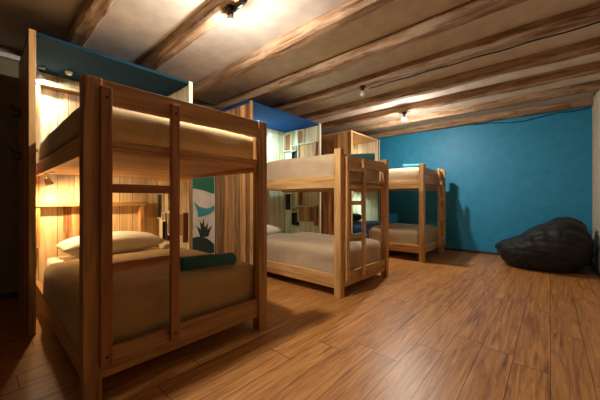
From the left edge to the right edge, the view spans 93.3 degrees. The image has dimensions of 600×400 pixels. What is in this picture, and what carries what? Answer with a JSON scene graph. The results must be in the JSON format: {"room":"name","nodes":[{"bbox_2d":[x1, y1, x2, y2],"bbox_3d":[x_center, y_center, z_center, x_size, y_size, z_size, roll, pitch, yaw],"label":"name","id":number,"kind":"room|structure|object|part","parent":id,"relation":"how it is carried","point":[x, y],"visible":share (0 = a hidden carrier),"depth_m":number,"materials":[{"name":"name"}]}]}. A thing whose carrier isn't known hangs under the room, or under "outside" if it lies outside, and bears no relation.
{"room":"dormitory","nodes":[
{"label":"dormitory","id":0,"kind":"room"},
{"bbox_2d":[0,44,213,293],"bbox_3d":[-2.202,-0.300,4.378,0.100,2.800,10.040,0,0,41],"label":"wall","id":1,"kind":"structure","parent":0,"point":[9,69],"depth_m":3.15,"materials":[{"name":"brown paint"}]},
{"bbox_2d":[0,291,18,300],"bbox_3d":[-2.164,1.065,4.336,0.012,0.070,10.028,0,0,41],"label":"baseboard","id":2,"kind":"structure","parent":1,"relation":"attached to","point":[12,295],"depth_m":3.13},
{"bbox_2d":[0,51,20,61],"bbox_3d":[-4.223,-1.585,1.980,0.050,0.050,3.770,0,0,41],"label":"trim","id":3,"kind":"structure","parent":1,"relation":"attached to","point":[2,54],"depth_m":3.12,"materials":[{"name":"white plastic"}]},
{"bbox_2d":[0,249,599,399],"bbox_3d":[-0.281,1.125,2.678,5.030,0.050,10.040,0,0,41],"label":"floor","id":4,"kind":"structure","parent":0,"point":[451,325],"depth_m":2.14,"materials":[{"name":"laminate"}]},
{"bbox_2d":[19,28,192,335],"bbox_3d":[-2.074,-0.145,3.118,0.922,2.490,1.402,0,0,41],"label":"bed alcove","id":5,"kind":"object","parent":4,"relation":"on","point":[48,215],"visible":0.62,"depth_m":3.03,"materials":[{"name":"brown wood"}]},
{"bbox_2d":[10,105,20,117],"bbox_3d":[-2.743,-0.851,2.725,0.024,0.113,0.075,0,0,41],"label":"coat hook","id":6,"kind":"object","parent":5,"relation":"attached to","point":[10,105],"visible":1,"depth_m":2.73,"materials":[{"name":"black metal"}]},
{"bbox_2d":[10,148,20,159],"bbox_3d":[-2.743,-0.441,2.725,0.024,0.113,0.075,0,0,41],"label":"coat hook","id":7,"kind":"object","parent":5,"relation":"attached to","point":[10,148],"visible":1,"depth_m":2.73,"materials":[{"name":"black metal"}]},
{"bbox_3d":[-2.527,-0.130,2.606,0.879,2.460,0.030,0,0,41],"label":"panel","id":8,"kind":"part","parent":5,"relation":"part of","materials":[{"name":"brown wood"}]},
{"bbox_3d":[-2.186,-0.145,2.311,0.021,2.490,0.044,0,0,41],"label":"edge trim","id":9,"kind":"part","parent":5,"relation":"part of","materials":[{"name":"brown wood"}]},
{"bbox_3d":[-2.747,-0.860,2.947,0.099,0.680,0.050,0,0,41],"label":"niche frame","id":10,"kind":"part","parent":5,"relation":"part of","materials":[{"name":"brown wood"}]},
{"bbox_3d":[-2.747,0.285,2.947,0.099,0.430,0.050,0,0,41],"label":"niche frame","id":11,"kind":"part","parent":5,"relation":"part of","materials":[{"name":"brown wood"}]},
{"bbox_2d":[36,65,45,78],"bbox_3d":[-2.658,-1.289,2.866,0.070,0.141,0.120,0,0,41],"label":"reading lamp","id":12,"kind":"object","parent":5,"relation":"attached to","point":[39,75],"visible":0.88,"depth_m":2.86,"materials":[{"name":"metal"}]},
{"bbox_3d":[-2.646,-1.261,2.879,0.070,0.085,0.074,0,0,41],"label":"lamp shade","id":13,"kind":"part","parent":12,"relation":"part of","materials":[{"name":"metal"}]},
{"bbox_3d":[-2.441,-1.223,3.277,0.119,0.044,1.030,0,0,41],"label":"frame rail","id":14,"kind":"part","parent":5,"relation":"part of","materials":[{"name":"brown wood"}]},
{"bbox_2d":[65,70,72,75],"bbox_3d":[-2.435,-1.337,2.982,0.068,0.045,0.068,0,0,41],"label":"smoke detector","id":15,"kind":"object","parent":5,"relation":"attached to","point":[68,72],"visible":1,"depth_m":2.96,"materials":[{"name":"white plastic"}]},
{"bbox_3d":[-2.404,0.047,3.318,0.119,0.044,1.140,0,0,41],"label":"frame rail","id":16,"kind":"part","parent":5,"relation":"part of","materials":[{"name":"brown wood"}]},
{"bbox_3d":[-2.412,-0.130,3.417,0.020,2.460,1.398,0,0,41],"label":"panel","id":17,"kind":"part","parent":5,"relation":"part of","materials":[{"name":"beige wood"}]},
{"bbox_3d":[-2.082,-1.375,3.125,0.900,0.029,1.398,0,0,41],"label":"roof panel","id":18,"kind":"part","parent":5,"relation":"part of","materials":[{"name":"blue paint"}]},
{"bbox_2d":[158,194,161,216],"bbox_3d":[-1.877,0.080,3.832,0.182,0.312,0.005,0,0,41],"label":"shelf","id":19,"kind":"object","parent":5,"relation":"attached to","point":[159,195],"depth_m":3.86,"materials":[{"name":"brown wood"}]},
{"bbox_2d":[156,194,164,218],"bbox_3d":[-1.887,0.080,3.821,0.210,0.340,0.035,0,0,41],"label":"cubby shelf","id":20,"kind":"object","parent":5,"relation":"attached to","point":[160,198],"depth_m":3.84,"materials":[{"name":"beige wood"}]},
{"bbox_2d":[165,223,166,238],"bbox_3d":[-1.737,0.400,3.707,0.117,0.212,0.005,0,0,41],"label":"shelf","id":21,"kind":"object","parent":5,"relation":"attached to","point":[165,223],"depth_m":3.72,"materials":[{"name":"brown wood"}]},
{"bbox_3d":[-1.621,-0.130,3.630,0.879,2.460,0.030,0,0,41],"label":"panel","id":22,"kind":"part","parent":5,"relation":"part of","materials":[{"name":"beige wood"}]},
{"bbox_2d":[180,214,181,235],"bbox_3d":[-1.514,0.302,3.510,0.412,0.267,0.005,0,0,41],"label":"shelf","id":23,"kind":"object","parent":5,"relation":"attached to","point":[180,214],"depth_m":3.45,"materials":[{"name":"brown wood"}]},
{"bbox_3d":[-1.286,-0.145,3.328,0.021,2.490,0.044,0,0,41],"label":"edge trim","id":24,"kind":"part","parent":5,"relation":"part of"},
{"bbox_2d":[36,73,266,399],"bbox_3d":[-1.514,0.217,2.672,2.231,1.765,1.284,0,0,41],"label":"bunk bed","id":25,"kind":"object","parent":4,"relation":"on","point":[94,155],"visible":0.94,"depth_m":1.74,"materials":[{"name":"brown wood"}]},
{"bbox_2d":[44,172,54,185],"bbox_3d":[-2.479,-0.209,2.767,0.070,0.141,0.120,0,0,41],"label":"reading lamp","id":26,"kind":"object","parent":25,"relation":"attached to","point":[47,180],"visible":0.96,"depth_m":2.76,"materials":[{"name":"metal"}]},
{"bbox_3d":[-2.466,-0.181,2.781,0.070,0.085,0.074,0,0,41],"label":"lamp shade","id":27,"kind":"part","parent":26,"relation":"part of","materials":[{"name":"metal"}]},
{"bbox_3d":[-1.968,-0.302,2.256,2.103,0.115,0.036,0,0,41],"label":"rail","id":28,"kind":"part","parent":25,"relation":"part of","materials":[{"name":"brown wood"}]},
{"bbox_3d":[-1.968,0.910,2.256,2.103,0.150,0.036,0,0,41],"label":"rail","id":29,"kind":"part","parent":25,"relation":"part of","materials":[{"name":"brown wood"}]},
{"bbox_3d":[-1.138,0.217,1.540,0.086,1.765,0.086,0,0,41],"label":"post","id":30,"kind":"part","parent":25,"relation":"part of","materials":[{"name":"brown wood"}]},
{"bbox_2d":[47,247,161,266],"bbox_3d":[-1.565,0.774,2.717,2.038,0.342,1.087,0,0,41],"label":"mattress","id":31,"kind":"object","parent":25,"relation":"on","point":[63,258],"visible":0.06,"depth_m":2.93,"materials":[{"name":"white fabric"}]},
{"bbox_2d":[55,236,78,256],"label":"pillow","id":32,"kind":"object","parent":31,"relation":"on","point":[70,246],"depth_m":2.71,"materials":[{"name":"white fabric"}]},
{"bbox_2d":[113,231,164,254],"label":"pillow","id":33,"kind":"object","parent":31,"relation":"on","point":[129,241],"depth_m":3.09,"materials":[{"name":"white fabric"}]},
{"bbox_2d":[43,248,252,348],"bbox_3d":[-1.310,0.716,2.491,1.430,0.364,1.290,0,0,41],"label":"bedspread","id":34,"kind":"object","parent":31,"relation":"on","point":[140,295],"visible":0.64,"depth_m":2.01,"materials":[{"name":"beige fabric"}]},
{"bbox_2d":[180,252,236,269],"bbox_3d":[-0.731,0.484,2.251,0.434,0.105,0.129,0,0,-26],"label":"rolled towel","id":35,"kind":"object","parent":34,"relation":"on","point":[222,259],"visible":0.98,"depth_m":2.20,"materials":[{"name":"green fabric"}]},
{"bbox_3d":[-0.807,0.142,1.822,0.035,1.515,0.056,0,0,41],"label":"ladder rail","id":36,"kind":"part","parent":25,"relation":"part of","materials":[{"name":"brown wood"}]},
{"bbox_3d":[-0.734,-0.600,1.982,0.038,0.130,1.110,0,0,41],"label":"guard rail","id":37,"kind":"part","parent":25,"relation":"part of","materials":[{"name":"brown wood"}]},
{"bbox_3d":[-0.739,0.910,1.986,0.038,0.150,1.110,0,0,41],"label":"foot rail","id":38,"kind":"part","parent":25,"relation":"part of","materials":[{"name":"brown wood"}]},
{"bbox_3d":[-0.739,-0.320,1.986,0.038,0.040,1.110,0,0,41],"label":"foot rail","id":39,"kind":"part","parent":25,"relation":"part of","materials":[{"name":"brown wood"}]},
{"bbox_3d":[-1.157,-0.302,3.173,2.103,0.115,0.036,0,0,41],"label":"rail","id":40,"kind":"part","parent":25,"relation":"part of","materials":[{"name":"brown wood"}]},
{"bbox_3d":[-0.345,0.217,2.437,0.086,1.765,0.086,0,0,41],"label":"post","id":41,"kind":"part","parent":25,"relation":"part of","materials":[{"name":"brown wood"}]},
{"bbox_2d":[193,124,214,253],"bbox_3d":[-1.611,-0.100,4.176,0.034,2.400,0.790,0,0,41],"label":"mural panel","id":42,"kind":"object","parent":4,"relation":"on","point":[203,188],"visible":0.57,"depth_m":4.32,"materials":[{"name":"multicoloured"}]},
{"bbox_2d":[215,100,320,264],"bbox_3d":[-0.482,-0.135,4.773,0.892,2.470,1.594,0,0,41],"label":"bed alcove","id":43,"kind":"object","parent":4,"relation":"on","point":[289,136],"visible":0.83,"depth_m":4.90,"materials":[{"name":"brown wood"}]},
{"bbox_3d":[-1.000,-0.120,4.189,0.849,2.440,0.030,0,0,41],"label":"panel","id":44,"kind":"part","parent":43,"relation":"part of","materials":[{"name":"brown wood"}]},
{"bbox_3d":[-0.809,-0.120,5.062,0.020,2.440,1.590,0,0,41],"label":"panel","id":45,"kind":"part","parent":43,"relation":"part of","materials":[{"name":"brown wood"}]},
{"bbox_3d":[-0.670,-0.135,3.904,0.021,2.470,0.044,0,0,41],"label":"edge trim","id":46,"kind":"part","parent":43,"relation":"part of","materials":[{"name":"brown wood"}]},
{"bbox_3d":[-0.491,-1.355,4.780,0.870,0.029,1.590,0,0,41],"label":"roof panel","id":47,"kind":"part","parent":43,"relation":"part of","materials":[{"name":"blue paint"}]},
{"bbox_2d":[283,133,292,151],"bbox_3d":[-0.229,-1.120,5.529,0.210,0.340,0.060,0,0,41],"label":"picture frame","id":48,"kind":"object","parent":43,"relation":"attached to","point":[287,137],"depth_m":5.56,"materials":[{"name":"white wood"}]},
{"bbox_2d":[283,193,292,210],"bbox_3d":[-0.229,0.040,5.529,0.210,0.340,0.060,0,0,41],"label":"cubby shelf","id":49,"kind":"object","parent":43,"relation":"attached to","point":[287,197],"depth_m":5.56,"materials":[{"name":"beige wood"}]},
{"bbox_2d":[286,135,290,150],"bbox_3d":[-0.211,-1.120,5.549,0.182,0.312,0.005,0,0,41],"label":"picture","id":50,"kind":"object","parent":43,"relation":"attached to","point":[288,137],"depth_m":5.56},
{"bbox_2d":[286,194,290,209],"bbox_3d":[-0.211,0.040,5.549,0.182,0.312,0.005,0,0,41],"label":"shelf","id":51,"kind":"object","parent":43,"relation":"attached to","point":[288,196],"depth_m":5.56,"materials":[{"name":"black wood"}]},
{"bbox_2d":[294,213,296,223],"bbox_3d":[-0.071,0.360,5.424,0.117,0.212,0.005,0,0,41],"label":"shelf","id":52,"kind":"object","parent":43,"relation":"attached to","point":[295,214],"depth_m":5.43,"materials":[{"name":"black wood"}]},
{"bbox_2d":[299,130,302,142],"bbox_3d":[0.034,-1.185,5.332,0.127,0.242,0.005,0,0,41],"label":"shelf","id":53,"kind":"object","parent":43,"relation":"attached to","point":[300,131],"depth_m":5.33,"materials":[{"name":"wood"}]},
{"bbox_2d":[299,192,302,204],"bbox_3d":[0.034,-0.025,5.332,0.127,0.242,0.005,0,0,41],"label":"shelf","id":54,"kind":"object","parent":43,"relation":"attached to","point":[300,193],"depth_m":5.34,"materials":[{"name":"brown wood"}]},
{"bbox_3d":[0.034,-0.120,5.357,0.849,2.440,0.030,0,0,41],"label":"panel","id":55,"kind":"part","parent":43,"relation":"part of","materials":[{"name":"beige wood"}]},
{"bbox_2d":[300,143,313,157],"bbox_3d":[0.141,-0.897,5.237,0.382,0.267,0.005,0,0,41],"label":"shelf","id":56,"kind":"object","parent":43,"relation":"attached to","point":[306,150],"depth_m":5.24,"materials":[{"name":"brown wood"}]},
{"bbox_2d":[300,207,313,221],"bbox_3d":[0.141,0.263,5.237,0.382,0.267,0.005,0,0,41],"label":"shelf","id":57,"kind":"object","parent":43,"relation":"attached to","point":[306,213],"depth_m":5.24,"materials":[{"name":"brown wood"}]},
{"bbox_3d":[0.357,-0.135,5.065,0.021,2.470,0.044,0,0,41],"label":"edge trim","id":58,"kind":"part","parent":43,"relation":"part of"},
{"bbox_2d":[267,148,388,298],"bbox_3d":[0.074,0.260,4.324,2.201,1.680,1.265,0,0,41],"label":"bunk bed","id":59,"kind":"object","parent":4,"relation":"on","point":[334,183],"visible":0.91,"depth_m":3.47,"materials":[{"name":"brown wood"}]},
{"bbox_2d":[267,233,288,236],"bbox_3d":[0.024,0.789,4.369,2.008,0.352,1.068,0,0,41],"label":"mattress","id":60,"kind":"object","parent":59,"relation":"on","point":[274,233],"visible":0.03,"depth_m":5.04,"materials":[{"name":"beige fabric"}]},
{"bbox_2d":[267,225,282,234],"bbox_3d":[-0.660,0.500,4.657,0.440,0.181,0.660,0,0,41],"label":"pillow","id":61,"kind":"object","parent":60,"relation":"on","point":[271,229],"visible":0.28,"depth_m":4.62,"materials":[{"name":"white fabric"}]},
{"bbox_2d":[267,232,379,273],"bbox_3d":[0.241,0.752,4.178,1.527,0.408,1.191,0,0,41],"label":"bedspread","id":62,"kind":"object","parent":60,"relation":"on","point":[310,250],"visible":0.68,"depth_m":3.71,"materials":[{"name":"beige fabric"}]},
{"bbox_2d":[344,233,366,240],"bbox_3d":[0.729,0.507,3.923,0.484,0.091,0.111,0,0,-34],"label":"rolled towel","id":63,"kind":"object","parent":62,"relation":"on","point":[351,233],"visible":0.14,"depth_m":3.91,"materials":[{"name":"fabric"}]},
{"bbox_3d":[-0.373,-0.212,3.915,2.073,0.145,0.036,0,0,41],"label":"rail","id":64,"kind":"part","parent":59,"relation":"part of","materials":[{"name":"brown wood"}]},
{"bbox_3d":[-0.373,0.927,3.915,2.073,0.155,0.036,0,0,41],"label":"rail","id":65,"kind":"part","parent":59,"relation":"part of","materials":[{"name":"brown wood"}]},
{"bbox_3d":[0.425,-0.212,4.817,2.073,0.145,0.036,0,0,41],"label":"rail","id":66,"kind":"part","parent":59,"relation":"part of","materials":[{"name":"brown wood"}]},
{"bbox_3d":[0.445,0.260,3.209,0.086,1.680,0.086,0,0,41],"label":"post","id":67,"kind":"part","parent":59,"relation":"part of","materials":[{"name":"brown wood"}]},
{"bbox_3d":[0.788,0.215,3.503,0.035,1.430,0.056,0,0,41],"label":"ladder rail","id":68,"kind":"part","parent":59,"relation":"part of","materials":[{"name":"brown wood"}]},
{"bbox_3d":[0.843,-0.465,3.644,0.038,0.130,1.091,0,0,41],"label":"guard rail","id":69,"kind":"part","parent":59,"relation":"part of","materials":[{"name":"brown wood"}]},
{"bbox_3d":[0.839,-0.245,3.648,0.038,0.040,1.091,0,0,41],"label":"foot rail","id":70,"kind":"part","parent":59,"relation":"part of","materials":[{"name":"brown wood"}]},
{"bbox_3d":[0.839,0.927,3.648,0.038,0.155,1.091,0,0,41],"label":"foot rail","id":71,"kind":"part","parent":59,"relation":"part of","materials":[{"name":"brown wood"}]},
{"bbox_3d":[1.226,0.260,4.092,0.086,1.680,0.086,0,0,41],"label":"post","id":72,"kind":"part","parent":59,"relation":"part of","materials":[{"name":"brown wood"}]},
{"bbox_3d":[0.023,-0.345,4.369,2.007,0.302,1.068,0,0,41],"label":"mattress","id":73,"kind":"object","parent":59,"relation":"on","visible":0},
{"bbox_2d":[267,154,379,185],"bbox_3d":[0.195,-0.376,4.216,1.640,0.392,1.177,0,0,41],"label":"bedspread","id":74,"kind":"object","parent":73,"relation":"on","point":[320,165],"visible":0.57,"depth_m":3.62,"materials":[{"name":"beige fabric"}]},
{"bbox_2d":[348,153,374,160],"bbox_3d":[0.904,-0.632,4.240,0.424,0.124,0.152,0,0,16],"label":"rolled towel","id":75,"kind":"object","parent":74,"relation":"on","point":[371,156],"visible":0.48,"depth_m":4.15,"materials":[{"name":"teal fabric"}]},
{"bbox_2d":[321,130,379,234],"bbox_3d":[1.177,-0.180,6.663,0.872,2.560,1.304,0,0,41],"label":"bed alcove","id":76,"kind":"object","parent":4,"relation":"on","point":[352,142],"visible":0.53,"depth_m":6.37,"materials":[{"name":"brown wood"}]},
{"bbox_3d":[0.755,-0.165,6.188,0.829,2.530,0.030,0,0,41],"label":"panel","id":77,"kind":"part","parent":76,"relation":"part of","materials":[{"name":"brown wood"}]},
{"bbox_3d":[1.168,-1.446,6.670,0.850,0.029,1.300,0,0,41],"label":"roof panel","id":78,"kind":"part","parent":76,"relation":"part of","materials":[{"name":"brown wood"}]},
{"bbox_3d":[1.078,-0.180,5.909,0.021,2.560,0.044,0,0,41],"label":"edge trim","id":79,"kind":"part","parent":76,"relation":"part of","materials":[{"name":"brown wood"}]},
{"bbox_3d":[1.597,-0.165,7.139,0.829,2.530,0.030,0,0,41],"label":"panel","id":80,"kind":"part","parent":76,"relation":"part of","materials":[{"name":"beige wood"}]},
{"bbox_3d":[1.913,-0.180,6.853,0.021,2.560,0.044,0,0,41],"label":"edge trim","id":81,"kind":"part","parent":76,"relation":"part of","materials":[{"name":"brown wood"}]},
{"bbox_2d":[353,164,445,262],"bbox_3d":[1.760,0.230,6.161,2.291,1.740,1.260,0,0,41],"label":"bunk bed","id":82,"kind":"object","parent":4,"relation":"on","point":[422,248],"visible":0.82,"depth_m":5.27,"materials":[{"name":"brown wood"}]},
{"bbox_3d":[2.109,-0.280,6.653,2.163,0.140,0.036,0,0,41],"label":"rail","id":83,"kind":"part","parent":82,"relation":"part of","materials":[{"name":"brown wood"}]},
{"bbox_3d":[1.314,0.880,5.754,2.163,0.140,0.036,0,0,41],"label":"rail","id":84,"kind":"part","parent":82,"relation":"part of","materials":[{"name":"brown wood"}]},
{"bbox_3d":[1.314,-0.280,5.754,2.163,0.140,0.036,0,0,41],"label":"rail","id":85,"kind":"part","parent":82,"relation":"part of","materials":[{"name":"brown wood"}]},
{"bbox_3d":[2.166,0.230,5.018,0.086,1.740,0.086,0,0,41],"label":"post","id":86,"kind":"part","parent":82,"relation":"part of","materials":[{"name":"brown wood"}]},
{"bbox_3d":[2.562,-0.520,5.451,0.038,0.120,1.086,0,0,41],"label":"guard rail","id":87,"kind":"part","parent":82,"relation":"part of","materials":[{"name":"brown wood"}]},
{"bbox_3d":[2.558,-0.310,5.455,0.038,0.040,1.086,0,0,41],"label":"foot rail","id":88,"kind":"part","parent":82,"relation":"part of","materials":[{"name":"brown wood"}]},
{"bbox_3d":[2.558,0.880,5.455,0.038,0.140,1.086,0,0,41],"label":"foot rail","id":89,"kind":"part","parent":82,"relation":"part of","materials":[{"name":"brown wood"}]},
{"bbox_3d":[2.943,0.230,5.897,0.086,1.740,0.086,0,0,41],"label":"post","id":90,"kind":"part","parent":82,"relation":"part of","materials":[{"name":"brown wood"}]},
{"bbox_3d":[2.981,0.155,5.847,0.035,1.550,0.056,0,0,41],"label":"ladder rail","id":91,"kind":"part","parent":82,"relation":"part of","materials":[{"name":"brown wood"}]},
{"bbox_3d":[1.708,0.747,6.206,2.099,0.328,1.062,0,0,41],"label":"mattress","id":92,"kind":"object","parent":82,"relation":"on","visible":0},
{"bbox_2d":[353,220,390,238],"bbox_3d":[1.467,0.645,6.418,0.806,0.312,1.175,0,0,41],"label":"blanket","id":93,"kind":"object","parent":92,"relation":"on","point":[356,224],"visible":0.33,"depth_m":5.92,"materials":[{"name":"blue fabric"}]},
{"bbox_2d":[353,213,360,221],"bbox_3d":[1.160,0.401,6.518,0.420,0.203,0.660,0,0,41],"label":"pillow","id":94,"kind":"object","parent":93,"relation":"on","point":[356,217],"visible":0.31,"depth_m":6.39,"materials":[{"name":"fabric"}]},
{"bbox_2d":[370,223,437,244],"bbox_3d":[2.148,0.714,5.818,1.017,0.403,1.171,0,0,41],"label":"bedspread","id":95,"kind":"object","parent":92,"relation":"on","point":[402,233],"visible":0.8,"depth_m":5.39,"materials":[{"name":"beige fabric"}]},
{"bbox_3d":[1.708,-0.405,6.206,2.098,0.282,1.063,0,0,41],"label":"mattress","id":96,"kind":"object","parent":82,"relation":"on","visible":0},
{"bbox_2d":[380,167,437,186],"bbox_3d":[1.829,-0.433,6.100,1.870,0.378,1.172,0,0,41],"label":"bedspread","id":97,"kind":"object","parent":96,"relation":"on","point":[400,174],"visible":0.27,"depth_m":5.29,"materials":[{"name":"beige fabric"}]},
{"bbox_2d":[402,163,425,167],"bbox_3d":[2.203,-0.657,5.465,0.424,0.080,0.098,0,0,16],"label":"rolled towel","id":98,"kind":"object","parent":97,"relation":"on","point":[403,165],"visible":0.71,"depth_m":5.44,"materials":[{"name":"teal fabric"}]},
{"bbox_2d":[495,216,594,273],"bbox_3d":[3.957,0.679,4.649,1.221,0.837,1.160,0,0,44],"label":"bean bag","id":99,"kind":"object","parent":4,"relation":"on","point":[564,244],"visible":1,"depth_m":4.21,"materials":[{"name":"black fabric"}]},
{"bbox_2d":[0,0,599,134],"bbox_3d":[-0.281,-1.725,2.678,5.030,0.050,10.040,0,0,41],"label":"ceiling","id":100,"kind":"structure","parent":0,"point":[130,30],"depth_m":3.06,"materials":[{"name":"paint"}]},
{"bbox_2d":[62,0,114,46],"bbox_3d":[-1.060,-1.636,1.798,5.026,0.125,0.164,0,0,41],"label":"ceiling beam","id":101,"kind":"structure","parent":100,"relation":"attached to","point":[90,13],"depth_m":2.52,"materials":[{"name":"brown wood"}]},
{"bbox_2d":[137,0,249,69],"bbox_3d":[-0.582,-1.636,2.338,5.026,0.126,0.146,0,0,41],"label":"ceiling beam","id":102,"kind":"structure","parent":100,"relation":"attached to","point":[213,13],"depth_m":2.71,"materials":[{"name":"brown wood"}]},
{"bbox_2d":[225,4,235,25],"bbox_3d":[-0.571,-1.508,2.328,0.090,0.144,0.090,0,0,41],"label":"bulb","id":103,"kind":"object","parent":102,"relation":"attached to","point":[229,8],"visible":0.97,"depth_m":2.31,"materials":[{"name":"white glass"}]},
{"bbox_2d":[225,4,235,15],"bbox_3d":[-0.571,-1.552,2.328,0.090,0.055,0.090,0,0,41],"label":"socket","id":104,"kind":"object","parent":103,"relation":"attached to","point":[229,8],"depth_m":2.31,"materials":[{"name":"black metal"}]},
{"bbox_3d":[-0.571,-1.450,2.328,0.067,0.029,0.066,0,0,41],"label":"bulb","id":105,"kind":"part","parent":103,"relation":"part of","materials":[{"name":"white glass"}]},
{"bbox_2d":[234,0,247,9],"bbox_3d":[-0.453,-1.557,2.233,0.204,0.049,0.029,0,0,41],"label":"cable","id":106,"kind":"object","parent":102,"relation":"attached to","point":[242,4],"visible":1,"depth_m":2.24,"materials":[{"name":"black metal"}]},
{"bbox_2d":[193,0,393,97],"bbox_3d":[-0.071,-1.636,2.915,5.026,0.126,0.145,0,0,41],"label":"ceiling beam","id":107,"kind":"structure","parent":100,"relation":"attached to","point":[348,11],"depth_m":2.84,"materials":[{"name":"brown wood"}]},
{"bbox_2d":[214,0,527,110],"bbox_3d":[0.392,-1.636,3.439,5.026,0.125,0.151,0,0,41],"label":"ceiling beam","id":108,"kind":"structure","parent":100,"relation":"attached to","point":[467,12],"depth_m":2.94,"materials":[{"name":"brown wood"}]},
{"bbox_2d":[270,1,599,111],"bbox_3d":[0.875,-1.635,3.985,5.026,0.128,0.141,0,0,41],"label":"ceiling beam","id":109,"kind":"structure","parent":100,"relation":"attached to","point":[589,13],"depth_m":3.10,"materials":[{"name":"brown wood"}]},
{"bbox_2d":[359,85,365,96],"bbox_3d":[0.871,-1.508,3.942,0.090,0.144,0.090,0,0,41],"label":"bulb","id":110,"kind":"object","parent":109,"relation":"attached to","point":[362,94],"visible":1,"depth_m":3.92,"materials":[{"name":"white glass"}]},
{"bbox_2d":[369,21,599,88],"bbox_3d":[1.861,-1.560,3.160,2.401,0.016,0.036,0,0,41],"label":"cable","id":111,"kind":"object","parent":109,"relation":"attached to","point":[597,21],"visible":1,"depth_m":2.96,"materials":[{"name":"black metal"}]},
{"bbox_2d":[298,37,599,120],"bbox_3d":[1.387,-1.635,4.563,5.026,0.129,0.144,0,0,41],"label":"ceiling beam","id":112,"kind":"structure","parent":100,"relation":"attached to","point":[591,46],"depth_m":3.71,"materials":[{"name":"brown wood"}]},
{"bbox_2d":[321,61,599,129],"bbox_3d":[1.882,-1.635,5.123,5.026,0.128,0.141,0,0,41],"label":"ceiling beam","id":113,"kind":"structure","parent":100,"relation":"attached to","point":[593,68],"depth_m":4.29,"materials":[{"name":"brown wood"}]},
{"bbox_2d":[402,112,406,120],"bbox_3d":[1.887,-1.508,5.120,0.090,0.144,0.090,0,0,41],"label":"bulb","id":114,"kind":"object","parent":113,"relation":"attached to","point":[403,113],"visible":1,"depth_m":5.10,"materials":[{"name":"white glass"}]},
{"bbox_2d":[321,80,599,135],"bbox_3d":[2.400,-1.635,5.708,5.026,0.128,0.140,0,0,41],"label":"ceiling beam","id":115,"kind":"structure","parent":100,"relation":"attached to","point":[590,86],"depth_m":4.87,"materials":[{"name":"brown wood"}]},
{"bbox_2d":[366,97,592,138],"bbox_3d":[2.989,-1.637,6.374,5.026,0.125,0.142,0,0,41],"label":"ceiling beam","id":116,"kind":"structure","parent":100,"relation":"attached to","point":[585,102],"depth_m":5.56,"materials":[{"name":"brown wood"}]},
{"bbox_2d":[378,106,591,252],"bbox_3d":[3.079,-0.300,6.476,5.230,2.800,0.100,0,0,41],"label":"wall","id":117,"kind":"structure","parent":0,"point":[504,179],"depth_m":5.60,"materials":[{"name":"teal paint"}]},
{"bbox_2d":[436,247,590,264],"bbox_3d":[3.037,1.075,6.438,5.018,0.050,0.012,0,0,41],"label":"baseboard","id":118,"kind":"structure","parent":117,"relation":"attached to","point":[445,248],"depth_m":5.92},
{"bbox_2d":[473,106,590,124],"bbox_3d":[4.255,-1.532,5.329,1.713,0.089,0.044,0,0,40],"label":"cable","id":119,"kind":"object","parent":117,"relation":"attached to","point":[590,106],"visible":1,"depth_m":5.17,"materials":[{"name":"black metal"}]},
{"bbox_2d":[592,90,599,271],"bbox_3d":[1.640,-0.300,0.979,0.100,2.800,10.040,0,0,41],"label":"wall","id":120,"kind":"structure","parent":0,"point":[596,98],"depth_m":4.34,"materials":[{"name":"beige paint"}]},
{"bbox_2d":[591,261,599,277],"bbox_3d":[1.598,1.065,1.016,0.012,0.070,10.040,0,0,41],"label":"baseboard","id":121,"kind":"structure","parent":120,"relation":"attached to","point":[592,263],"depth_m":4.34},
{"bbox_3d":[-1.565,-0.383,2.717,2.037,0.168,1.086,0,0,41],"label":"mattress","id":122,"kind":"object","parent":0,"visible":0},
{"bbox_2d":[39,107,252,163],"bbox_3d":[-1.407,-0.435,2.578,1.690,0.276,1.281,0,0,41],"label":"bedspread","id":123,"kind":"object","parent":122,"relation":"on","point":[128,126],"visible":0.51,"depth_m":1.96,"materials":[{"name":"beige fabric"}]}
]}

